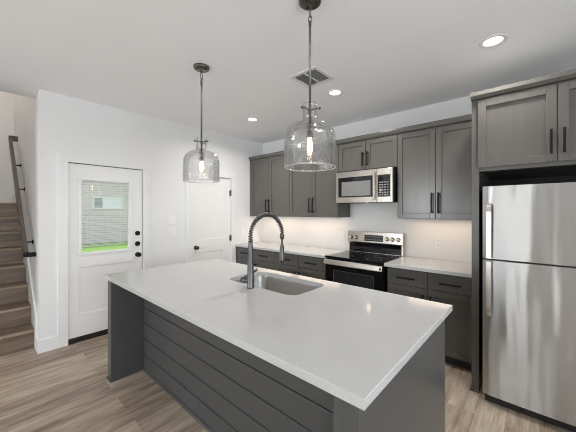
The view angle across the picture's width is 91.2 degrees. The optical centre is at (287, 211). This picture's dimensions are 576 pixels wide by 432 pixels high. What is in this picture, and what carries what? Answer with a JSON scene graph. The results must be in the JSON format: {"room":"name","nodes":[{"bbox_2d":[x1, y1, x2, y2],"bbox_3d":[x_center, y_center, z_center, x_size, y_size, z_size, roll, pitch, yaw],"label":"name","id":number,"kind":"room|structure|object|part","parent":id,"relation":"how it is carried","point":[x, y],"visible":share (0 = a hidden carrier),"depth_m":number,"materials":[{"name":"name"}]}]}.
{"room":"kitchen","nodes":[
{"label":"kitchen","id":0,"kind":"room"},
{"bbox_2d":[0,91,13,195],"bbox_3d":[-5.059,-0.811,4.334,0.120,4.820,1.207,0,0,42],"label":"wall","id":1,"kind":"structure","parent":0,"point":[6,99],"depth_m":4.68,"materials":[{"name":"paint"}]},
{"bbox_2d":[0,196,11,202],"bbox_3d":[-4.968,-0.189,4.333,0.016,0.135,1.087,0,0,42],"label":"baseboard","id":2,"kind":"structure","parent":1,"relation":"attached to","point":[3,199],"depth_m":4.66,"materials":[{"name":"paint"}]},
{"bbox_2d":[14,93,37,316],"bbox_3d":[-3.651,-0.811,3.966,2.710,4.820,0.120,0,0,42],"label":"wall","id":3,"kind":"structure","parent":0,"point":[25,108],"depth_m":3.45,"materials":[{"name":"paint"}]},
{"bbox_2d":[8,135,35,256],"bbox_3d":[-3.492,-0.324,3.675,1.915,1.635,0.100,0,0,42],"label":"handrail","id":4,"kind":"object","parent":3,"relation":"attached to","point":[11,139],"visible":1,"depth_m":3.47,"materials":[{"name":"brown wood"}]},
{"bbox_3d":[-3.514,-0.314,3.654,1.894,1.597,0.038,0,0,42],"label":"rail","id":5,"kind":"part","parent":4,"relation":"part of","materials":[{"name":"beige wood"}]},
{"bbox_2d":[38,89,262,339],"bbox_3d":[-3.265,0.104,2.274,0.120,2.749,8.484,0,0,42],"label":"wall","id":6,"kind":"structure","parent":0,"point":[66,124],"depth_m":3.66,"materials":[{"name":"paint"}]},
{"bbox_2d":[36,335,57,353],"bbox_3d":[-2.586,1.411,3.023,0.136,0.137,0.164,0,0,42],"label":"baseboard","id":7,"kind":"structure","parent":6,"relation":"attached to","point":[51,343],"depth_m":2.97,"materials":[{"name":"paint"}]},
{"bbox_2d":[58,152,149,347],"bbox_3d":[-2.163,0.423,3.405,0.018,2.112,0.969,0,0,42],"label":"trim","id":8,"kind":"structure","parent":6,"relation":"attached to","point":[63,158],"depth_m":3.09,"materials":[{"name":"paint"}]},
{"bbox_2d":[68,162,141,344],"bbox_3d":[-2.193,0.468,3.432,0.177,2.022,0.788,0,0,42],"label":"door","id":9,"kind":"structure","parent":6,"relation":"in","point":[87,285],"depth_m":3.31,"materials":[{"name":"paint"}]},
{"bbox_3d":[-2.184,0.059,3.403,0.013,0.890,0.568,0,0,42],"label":"glazing frame","id":10,"kind":"part","parent":9,"relation":"part of","materials":[{"name":"paint"}]},
{"bbox_2d":[82,180,127,246],"bbox_3d":[-2.210,0.028,3.418,0.018,0.770,0.492,0,0,42],"label":"blind","id":11,"kind":"object","parent":9,"relation":"attached to","point":[114,182],"depth_m":3.40,"materials":[{"name":"white plastic"}]},
{"bbox_2d":[168,216,175,223],"bbox_3d":[-1.640,0.127,3.995,0.010,0.114,0.116,0,0,42],"label":"light switch","id":12,"kind":"object","parent":6,"relation":"attached to","point":[171,219],"visible":1,"depth_m":3.99,"materials":[{"name":"white plastic"}]},
{"bbox_2d":[168,227,175,234],"bbox_3d":[-1.640,0.282,3.995,0.010,0.114,0.116,0,0,42],"label":"light switch","id":13,"kind":"object","parent":6,"relation":"attached to","point":[171,230],"visible":1,"depth_m":3.99,"materials":[{"name":"white plastic"}]},
{"bbox_2d":[185,168,235,262],"bbox_3d":[-1.203,0.419,4.480,0.018,2.120,0.912,0,0,42],"label":"trim","id":14,"kind":"structure","parent":6,"relation":"attached to","point":[188,171],"depth_m":4.30,"materials":[{"name":"paint"}]},
{"bbox_2d":[191,175,230,261],"bbox_3d":[-1.230,0.465,4.509,0.175,2.029,0.746,0,0,42],"label":"door","id":15,"kind":"structure","parent":6,"relation":"in","point":[210,199],"depth_m":4.49,"materials":[{"name":"paint"}]},
{"bbox_2d":[0,334,571,431],"bbox_3d":[-1.803,1.539,0.969,9.220,0.120,8.484,0,0,42],"label":"floor","id":16,"kind":"structure","parent":0,"point":[67,388],"depth_m":2.19,"materials":[{"name":"brown wood"}]},
{"bbox_2d":[0,195,37,355],"bbox_3d":[-4.006,0.612,3.476,2.591,1.735,1.084,0,0,42],"label":"staircase","id":17,"kind":"structure","parent":16,"relation":"on","point":[18,312],"depth_m":3.33,"materials":[{"name":"brown wood"}]},
{"bbox_2d":[236,247,274,269],"bbox_3d":[-0.348,1.040,4.742,0.935,0.876,0.676,0,0,42],"label":"base cabinet","id":18,"kind":"object","parent":16,"relation":"on","point":[265,259],"visible":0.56,"depth_m":4.45,"materials":[{"name":"paint"}]},
{"bbox_3d":[-0.701,0.693,4.673,0.452,0.156,0.019,0,0,42],"label":"drawer","id":19,"kind":"part","parent":18,"relation":"part of","materials":[{"name":"paint"}]},
{"bbox_3d":[-0.701,1.079,4.673,0.452,0.600,0.019,0,0,42],"label":"door","id":20,"kind":"part","parent":18,"relation":"part of","materials":[{"name":"paint"}]},
{"bbox_3d":[-0.360,0.693,4.370,0.452,0.156,0.019,0,0,42],"label":"drawer","id":21,"kind":"part","parent":18,"relation":"part of","materials":[{"name":"paint"}]},
{"bbox_3d":[-0.360,1.079,4.370,0.452,0.600,0.019,0,0,42],"label":"door","id":22,"kind":"part","parent":18,"relation":"part of","materials":[{"name":"paint"}]},
{"bbox_2d":[235,241,348,257],"bbox_3d":[-0.002,0.583,4.444,1.855,0.036,0.658,0,0,42],"label":"countertop","id":23,"kind":"structure","parent":18,"relation":"on","point":[320,252],"depth_m":4.27,"materials":[{"name":"white stone"}]},
{"bbox_2d":[106,281,444,431],"bbox_3d":[-0.320,1.040,2.102,2.454,0.876,1.130,0,0,42],"label":"kitchen island","id":24,"kind":"object","parent":16,"relation":"on","point":[223,386],"visible":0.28,"depth_m":1.68,"materials":[{"name":"paint"}]},
{"bbox_3d":[-1.207,1.470,2.869,0.110,0.018,1.092,0,0,42],"label":"shoe molding","id":25,"kind":"part","parent":24,"relation":"part of","materials":[{"name":"paint"}]},
{"bbox_3d":[-1.204,1.040,2.873,0.090,0.876,1.082,0,0,42],"label":"panel","id":26,"kind":"part","parent":24,"relation":"part of","materials":[{"name":"paint"}]},
{"bbox_3d":[-0.515,1.470,1.884,2.230,0.016,0.014,0,0,42],"label":"shoe molding","id":27,"kind":"part","parent":24,"relation":"part of","materials":[{"name":"paint"}]},
{"bbox_3d":[-0.507,1.040,1.893,2.253,0.868,0.012,0,0,42],"label":"shiplap panel","id":28,"kind":"part","parent":24,"relation":"part of","materials":[{"name":"paint"}]},
{"bbox_2d":[104,259,451,410],"bbox_3d":[-0.327,0.583,2.107,2.511,0.036,1.144,0,0,42],"label":"island countertop","id":29,"kind":"structure","parent":24,"relation":"on","point":[348,342],"depth_m":1.47,"materials":[{"name":"white stone"}]},
{"bbox_2d":[240,212,283,288],"bbox_3d":[-0.195,0.286,2.229,0.133,0.557,0.388,0,0,42],"label":"faucet","id":30,"kind":"object","parent":29,"relation":"on","point":[250,266],"visible":1,"depth_m":2.08,"materials":[{"name":"grey metal"}]},
{"bbox_3d":[-0.286,0.497,2.162,0.086,0.087,0.143,0,0,42],"label":"lever","id":31,"kind":"part","parent":30,"relation":"part of","materials":[{"name":"grey metal"}]},
{"bbox_2d":[236,276,319,294],"bbox_3d":[-0.105,0.700,2.262,0.776,0.198,0.446,0,0,42],"label":"sink","id":32,"kind":"object","parent":29,"relation":"in","point":[286,287],"visible":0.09,"depth_m":2.49,"materials":[{"name":"metal"}]},
{"bbox_3d":[0.545,1.040,1.311,0.090,0.876,1.082,0,0,42],"label":"panel","id":33,"kind":"part","parent":24,"relation":"part of","materials":[{"name":"paint"}]},
{"bbox_2d":[275,252,325,279],"bbox_3d":[0.340,1.040,4.127,0.909,0.876,0.676,0,0,42],"label":"base cabinet","id":34,"kind":"object","parent":16,"relation":"on","point":[308,266],"visible":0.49,"depth_m":3.86,"materials":[{"name":"paint"}]},
{"bbox_3d":[-0.019,0.693,4.065,0.450,0.156,0.019,0,0,42],"label":"drawer","id":35,"kind":"part","parent":34,"relation":"part of","materials":[{"name":"paint"}]},
{"bbox_3d":[-0.019,1.079,4.065,0.450,0.600,0.019,0,0,42],"label":"door","id":36,"kind":"part","parent":34,"relation":"part of","materials":[{"name":"paint"}]},
{"bbox_3d":[0.319,0.693,3.763,0.450,0.156,0.019,0,0,42],"label":"drawer","id":37,"kind":"part","parent":34,"relation":"part of","materials":[{"name":"paint"}]},
{"bbox_3d":[0.319,1.079,3.763,0.450,0.600,0.019,0,0,42],"label":"door","id":38,"kind":"part","parent":34,"relation":"part of","materials":[{"name":"paint"}]},
{"bbox_2d":[323,230,404,291],"bbox_3d":[0.954,0.863,3.545,0.770,1.172,0.691,0,0,42],"label":"range","id":39,"kind":"object","parent":16,"relation":"on","point":[362,266],"visible":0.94,"depth_m":3.49,"materials":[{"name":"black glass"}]},
{"bbox_3d":[0.742,0.628,3.307,0.756,0.065,0.049,0,0,42],"label":"oven handle","id":40,"kind":"part","parent":39,"relation":"part of","materials":[{"name":"silver metal"}]},
{"bbox_3d":[0.772,0.938,3.340,0.756,0.673,0.039,0,0,42],"label":"oven door","id":41,"kind":"part","parent":39,"relation":"part of","materials":[{"name":"black glass"}]},
{"bbox_2d":[325,251,402,264],"bbox_3d":[0.952,0.574,3.542,0.770,0.025,0.588,0,0,42],"label":"cooktop","id":42,"kind":"object","parent":39,"relation":"in","point":[363,257],"depth_m":3.49,"materials":[{"name":"black glass"}]},
{"bbox_3d":[1.147,0.494,3.760,0.722,0.126,0.004,0,0,42],"label":"glass","id":43,"kind":"part","parent":39,"relation":"part of","materials":[{"name":"black glass"}]},
{"bbox_2d":[387,267,471,370],"bbox_3d":[1.581,1.040,3.019,0.815,0.876,0.676,0,0,42],"label":"base cabinet","id":44,"kind":"object","parent":16,"relation":"on","point":[456,291],"visible":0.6,"depth_m":2.67,"materials":[{"name":"paint"}]},
{"bbox_3d":[1.218,0.693,2.919,0.178,0.015,0.043,0,0,42],"label":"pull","id":45,"kind":"part","parent":44,"relation":"part of","materials":[{"name":"black metal"}]},
{"bbox_3d":[1.239,0.693,2.942,0.403,0.156,0.019,0,0,42],"label":"drawer","id":46,"kind":"part","parent":44,"relation":"part of","materials":[{"name":"paint"}]},
{"bbox_3d":[1.239,1.079,2.942,0.403,0.600,0.019,0,0,42],"label":"door","id":47,"kind":"part","parent":44,"relation":"part of","materials":[{"name":"paint"}]},
{"bbox_2d":[384,256,471,277],"bbox_3d":[1.579,0.583,3.033,0.843,0.036,0.658,0,0,42],"label":"countertop","id":48,"kind":"structure","parent":44,"relation":"on","point":[447,267],"depth_m":2.93,"materials":[{"name":"white stone"}]},
{"bbox_3d":[1.542,0.693,2.671,0.403,0.156,0.019,0,0,42],"label":"drawer","id":49,"kind":"part","parent":44,"relation":"part of","materials":[{"name":"paint"}]},
{"bbox_3d":[1.522,0.693,2.648,0.178,0.015,0.043,0,0,42],"label":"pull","id":50,"kind":"part","parent":44,"relation":"part of","materials":[{"name":"black metal"}]},
{"bbox_3d":[1.542,1.079,2.671,0.403,0.600,0.019,0,0,42],"label":"door","id":51,"kind":"part","parent":44,"relation":"part of","materials":[{"name":"paint"}]},
{"bbox_2d":[470,69,575,392],"bbox_3d":[2.186,0.259,2.290,1.070,2.439,0.958,0,0,42],"label":"cabinet","id":52,"kind":"object","parent":16,"relation":"on","point":[527,128],"depth_m":2.17,"materials":[{"name":"paint"}]},
{"bbox_3d":[1.630,1.468,2.423,0.064,0.021,0.310,0,0,42],"label":"foot trim","id":53,"kind":"part","parent":52,"relation":"part of","materials":[{"name":"paint"}]},
{"bbox_3d":[1.828,0.286,2.645,0.064,2.386,0.905,0,0,42],"label":"cabinet end panel","id":54,"kind":"part","parent":52,"relation":"part of","materials":[{"name":"grey wood"}]},
{"bbox_3d":[1.717,-0.621,2.137,0.466,0.544,0.019,0,0,42],"label":"door","id":55,"kind":"part","parent":52,"relation":"part of","materials":[{"name":"paint"}]},
{"bbox_3d":[2.196,-0.934,2.296,1.062,0.053,0.935,0,0,42],"label":"crown","id":56,"kind":"part","parent":52,"relation":"part of","materials":[{"name":"paint"}]},
{"bbox_3d":[2.495,0.579,2.643,0.936,1.798,0.019,0,0,42],"label":"panel","id":57,"kind":"part","parent":52,"relation":"part of","materials":[{"name":"black wood"}]},
{"bbox_3d":[1.847,-0.489,1.979,0.015,0.172,0.043,0,0,42],"label":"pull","id":58,"kind":"part","parent":52,"relation":"part of","materials":[{"name":"black metal"}]},
{"bbox_3d":[1.897,-0.489,1.935,0.015,0.172,0.043,0,0,42],"label":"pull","id":59,"kind":"part","parent":52,"relation":"part of","materials":[{"name":"black metal"}]},
{"bbox_3d":[2.070,-0.621,1.822,0.470,0.544,0.019,0,0,42],"label":"door","id":60,"kind":"part","parent":52,"relation":"part of","materials":[{"name":"paint"}]},
{"bbox_2d":[483,182,575,431],"bbox_3d":[2.026,0.645,2.194,0.760,1.668,0.828,0,0,42],"label":"refrigerator","id":61,"kind":"object","parent":16,"relation":"on","point":[529,230],"visible":1,"depth_m":1.98,"materials":[{"name":"metal"}]},
{"bbox_3d":[1.515,0.583,2.126,0.031,0.412,0.046,0,0,42],"label":"handle","id":62,"kind":"part","parent":61,"relation":"part of","materials":[{"name":"metal"}]},
{"bbox_3d":[1.515,0.149,2.126,0.031,0.411,0.046,0,0,42],"label":"handle","id":63,"kind":"part","parent":61,"relation":"part of","materials":[{"name":"metal"}]},
{"bbox_3d":[1.801,0.887,1.942,0.760,1.028,0.072,0,0,42],"label":"door","id":64,"kind":"part","parent":61,"relation":"part of","materials":[{"name":"metal"}]},
{"bbox_3d":[1.801,0.086,1.942,0.760,0.550,0.072,0,0,42],"label":"door","id":65,"kind":"part","parent":61,"relation":"part of","materials":[{"name":"metal"}]},
{"bbox_2d":[0,0,575,143],"bbox_3d":[-0.926,-1.370,0.186,6.870,0.200,8.484,0,0,42],"label":"ceiling","id":66,"kind":"structure","parent":0,"point":[387,57],"depth_m":2.26,"materials":[{"name":"paint"}]},
{"bbox_2d":[183,63,219,182],"bbox_3d":[-0.762,-0.765,2.482,0.311,1.009,0.312,0,0,42],"label":"pendant light","id":67,"kind":"object","parent":66,"relation":"hanging from","point":[202,68],"visible":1,"depth_m":2.48,"materials":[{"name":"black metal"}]},
{"bbox_3d":[-0.762,-0.826,2.483,0.018,0.630,0.018,0,0,42],"label":"stem","id":68,"kind":"part","parent":67,"relation":"part of","materials":[{"name":"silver metal"}]},
{"bbox_2d":[199,152,203,160],"bbox_3d":[-0.762,-0.482,2.483,0.042,0.078,0.042,0,0,42],"label":"socket","id":69,"kind":"object","parent":67,"relation":"attached to","point":[201,156],"depth_m":2.47,"materials":[{"name":"silver metal"}]},
{"bbox_2d":[246,117,258,121],"bbox_3d":[-0.492,-1.267,3.908,0.180,0.006,0.180,0,0,42],"label":"recessed light","id":70,"kind":"object","parent":66,"relation":"in","point":[251,119],"visible":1,"depth_m":3.90,"materials":[{"name":"white plastic"}]},
{"bbox_2d":[284,0,335,170],"bbox_3d":[0.132,-0.765,1.695,0.311,1.010,0.312,0,0,-45],"label":"pendant light","id":71,"kind":"object","parent":66,"relation":"hanging from","point":[308,5],"visible":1,"depth_m":1.69,"materials":[{"name":"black metal"}]},
{"bbox_2d":[306,124,312,137],"bbox_3d":[0.132,-0.482,1.694,0.042,0.078,0.042,0,0,42],"label":"socket","id":72,"kind":"object","parent":71,"relation":"attached to","point":[309,128],"depth_m":1.68,"materials":[{"name":"silver metal"}]},
{"bbox_3d":[0.132,-0.826,1.694,0.018,0.630,0.018,0,0,42],"label":"stem","id":73,"kind":"part","parent":71,"relation":"part of","materials":[{"name":"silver metal"}]},
{"bbox_3d":[0.132,-1.191,1.694,0.023,0.122,0.022,0,0,-14],"label":"chain","id":74,"kind":"part","parent":71,"relation":"part of","materials":[{"name":"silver metal"}]},
{"bbox_2d":[289,66,334,87],"bbox_3d":[0.228,-1.264,2.677,0.315,0.011,0.313,0,0,42],"label":"ceiling vent","id":75,"kind":"object","parent":66,"relation":"in","point":[319,76],"visible":0.91,"depth_m":2.66,"materials":[{"name":"white metal"}]},
{"bbox_2d":[327,89,343,95],"bbox_3d":[0.504,-1.267,3.019,0.180,0.006,0.180,0,0,42],"label":"recessed light","id":76,"kind":"object","parent":66,"relation":"in","point":[334,92],"visible":1,"depth_m":3.01,"materials":[{"name":"white plastic"}]},
{"bbox_2d":[479,34,507,47],"bbox_3d":[1.531,-1.267,2.105,0.180,0.006,0.180,0,0,42],"label":"recessed light","id":77,"kind":"object","parent":66,"relation":"in","point":[497,39],"visible":1,"depth_m":2.09,"materials":[{"name":"white plastic"}]},
{"bbox_2d":[263,96,471,262],"bbox_3d":[1.993,0.104,3.186,6.510,2.749,0.120,0,0,42],"label":"wall","id":78,"kind":"structure","parent":0,"point":[420,234],"depth_m":3.77,"materials":[{"name":"paint"}]},
{"bbox_2d":[249,150,289,216],"bbox_3d":[-0.241,-0.439,4.853,0.947,1.051,0.368,0,0,42],"label":"upper cabinet","id":79,"kind":"object","parent":78,"relation":"attached to","point":[269,179],"visible":0.77,"depth_m":4.71,"materials":[{"name":"paint"}]},
{"bbox_3d":[-0.493,-0.406,4.901,0.458,0.978,0.019,0,0,42],"label":"door","id":80,"kind":"part","parent":79,"relation":"part of","materials":[{"name":"paint"}]},
{"bbox_3d":[-0.234,-0.936,4.861,0.947,0.055,0.347,0,0,42],"label":"crown","id":81,"kind":"part","parent":79,"relation":"part of","materials":[{"name":"paint"}]},
{"bbox_3d":[-0.148,-0.406,4.593,0.458,0.978,0.019,0,0,42],"label":"door","id":82,"kind":"part","parent":79,"relation":"part of","materials":[{"name":"paint"}]},
{"bbox_2d":[288,140,349,217],"bbox_3d":[0.445,-0.439,4.240,0.892,1.051,0.368,0,0,42],"label":"upper cabinet","id":83,"kind":"object","parent":78,"relation":"attached to","point":[312,191],"visible":0.94,"depth_m":4.10,"materials":[{"name":"paint"}]},
{"bbox_3d":[0.191,-0.406,4.290,0.441,0.978,0.019,0,0,42],"label":"door","id":84,"kind":"part","parent":83,"relation":"part of","materials":[{"name":"paint"}]},
{"bbox_3d":[0.452,-0.936,4.247,0.892,0.055,0.347,0,0,42],"label":"crown","id":85,"kind":"part","parent":83,"relation":"part of","materials":[{"name":"paint"}]},
{"bbox_3d":[0.524,-0.406,3.993,0.441,0.978,0.019,0,0,42],"label":"door","id":86,"kind":"part","parent":83,"relation":"part of","materials":[{"name":"paint"}]},
{"bbox_2d":[340,231,343,238],"bbox_3d":[0.793,0.359,4.171,0.072,0.116,0.008,0,0,42],"label":"wall outlet","id":87,"kind":"object","parent":78,"relation":"attached to","point":[341,232],"visible":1,"depth_m":4.17,"materials":[{"name":"white plastic"}]},
{"bbox_2d":[337,129,397,171],"bbox_3d":[1.076,-0.746,3.676,0.797,0.437,0.368,0,0,42],"label":"upper cabinet","id":88,"kind":"object","parent":78,"relation":"attached to","point":[378,149],"visible":0.91,"depth_m":3.54,"materials":[{"name":"paint"}]},
{"bbox_3d":[0.840,-0.713,3.711,0.394,0.364,0.019,0,0,42],"label":"door","id":89,"kind":"part","parent":88,"relation":"part of","materials":[{"name":"paint"}]},
{"bbox_3d":[0.943,-0.661,3.577,0.015,0.178,0.043,0,0,42],"label":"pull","id":90,"kind":"part","parent":88,"relation":"part of","materials":[{"name":"black metal"}]},
{"bbox_2d":[336,166,397,203],"bbox_3d":[1.047,-0.311,3.631,0.754,0.418,0.472,0,0,42],"label":"microwave","id":91,"kind":"object","parent":88,"relation":"attached to","point":[373,185],"visible":1,"depth_m":3.44,"materials":[{"name":"silver metal"}]},
{"bbox_3d":[0.851,-0.304,3.567,0.478,0.254,0.026,0,0,42],"label":"door glass","id":92,"kind":"part","parent":91,"relation":"part of","materials":[{"name":"black glass"}]},
{"bbox_3d":[0.856,-0.306,3.561,0.562,0.398,0.029,0,0,42],"label":"door","id":93,"kind":"part","parent":91,"relation":"part of","materials":[{"name":"silver metal"}]},
{"bbox_3d":[1.026,-0.305,3.362,0.020,0.340,0.042,0,0,42],"label":"handle","id":94,"kind":"part","parent":91,"relation":"part of","materials":[{"name":"silver metal"}]},
{"bbox_3d":[1.138,-0.306,3.309,0.190,0.398,0.029,0,0,42],"label":"control panel","id":95,"kind":"part","parent":91,"relation":"part of","materials":[{"name":"silver metal"}]},
{"bbox_3d":[1.083,-0.936,3.684,0.797,0.055,0.347,0,0,42],"label":"crown","id":96,"kind":"part","parent":88,"relation":"part of","materials":[{"name":"paint"}]},
{"bbox_3d":[1.137,-0.713,3.446,0.394,0.364,0.019,0,0,42],"label":"door","id":97,"kind":"part","parent":88,"relation":"part of","materials":[{"name":"paint"}]},
{"bbox_2d":[396,114,471,219],"bbox_3d":[1.681,-0.439,3.137,0.822,1.051,0.368,0,0,42],"label":"upper cabinet","id":98,"kind":"object","parent":78,"relation":"attached to","point":[435,157],"visible":0.87,"depth_m":3.03,"materials":[{"name":"paint"}]},
{"bbox_3d":[1.440,-0.406,3.175,0.406,0.978,0.019,0,0,42],"label":"door","id":99,"kind":"part","parent":98,"relation":"part of","materials":[{"name":"paint"}]},
{"bbox_3d":[1.548,-0.088,3.037,0.015,0.222,0.043,0,0,42],"label":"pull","id":100,"kind":"part","parent":98,"relation":"part of","materials":[{"name":"black metal"}]},
{"bbox_3d":[1.688,-0.936,3.144,0.822,0.055,0.347,0,0,42],"label":"crown","id":101,"kind":"part","parent":98,"relation":"part of","materials":[{"name":"paint"}]},
{"bbox_3d":[1.597,-0.088,2.994,0.015,0.222,0.043,0,0,42],"label":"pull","id":102,"kind":"part","parent":98,"relation":"part of","materials":[{"name":"black metal"}]},
{"bbox_3d":[1.746,-0.406,2.902,0.406,0.978,0.019,0,0,42],"label":"door","id":103,"kind":"part","parent":98,"relation":"part of","materials":[{"name":"paint"}]},
{"bbox_2d":[435,238,440,247],"bbox_3d":[1.758,0.373,3.309,0.072,0.116,0.008,0,0,42],"label":"wall outlet","id":104,"kind":"object","parent":78,"relation":"attached to","point":[437,240],"visible":1,"depth_m":3.31,"materials":[{"name":"white plastic"}]},
{"label":"outside","id":105,"kind":"structure","parent":0,"visible":0},
{"bbox_2d":[82,241,127,251],"bbox_3d":[-3.698,1.789,43.914,55.989,0.380,59.412,0,0,42],"label":"ground","id":106,"kind":"structure","parent":105,"point":[91,248],"depth_m":12.40,"materials":[{"name":"green plant"}]},
{"bbox_2d":[82,182,127,243],"bbox_3d":[-10.105,-1.561,17.736,7.300,6.320,20.200,0,0,42],"label":"neighbor house","id":107,"kind":"structure","parent":106,"relation":"on","point":[123,192],"depth_m":14.33,"materials":[{"name":"white"}]},
{"bbox_3d":[-9.496,-0.418,14.116,0.030,0.485,0.350,0,0,42],"label":"dark pane","id":108,"kind":"part","parent":107,"relation":"part of","materials":[{"name":"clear glass"}]},
{"bbox_3d":[-9.080,-0.418,14.582,0.030,0.485,0.820,0,0,42],"label":"bright pane","id":109,"kind":"part","parent":107,"relation":"part of","materials":[{"name":"white glass"}]}
]}

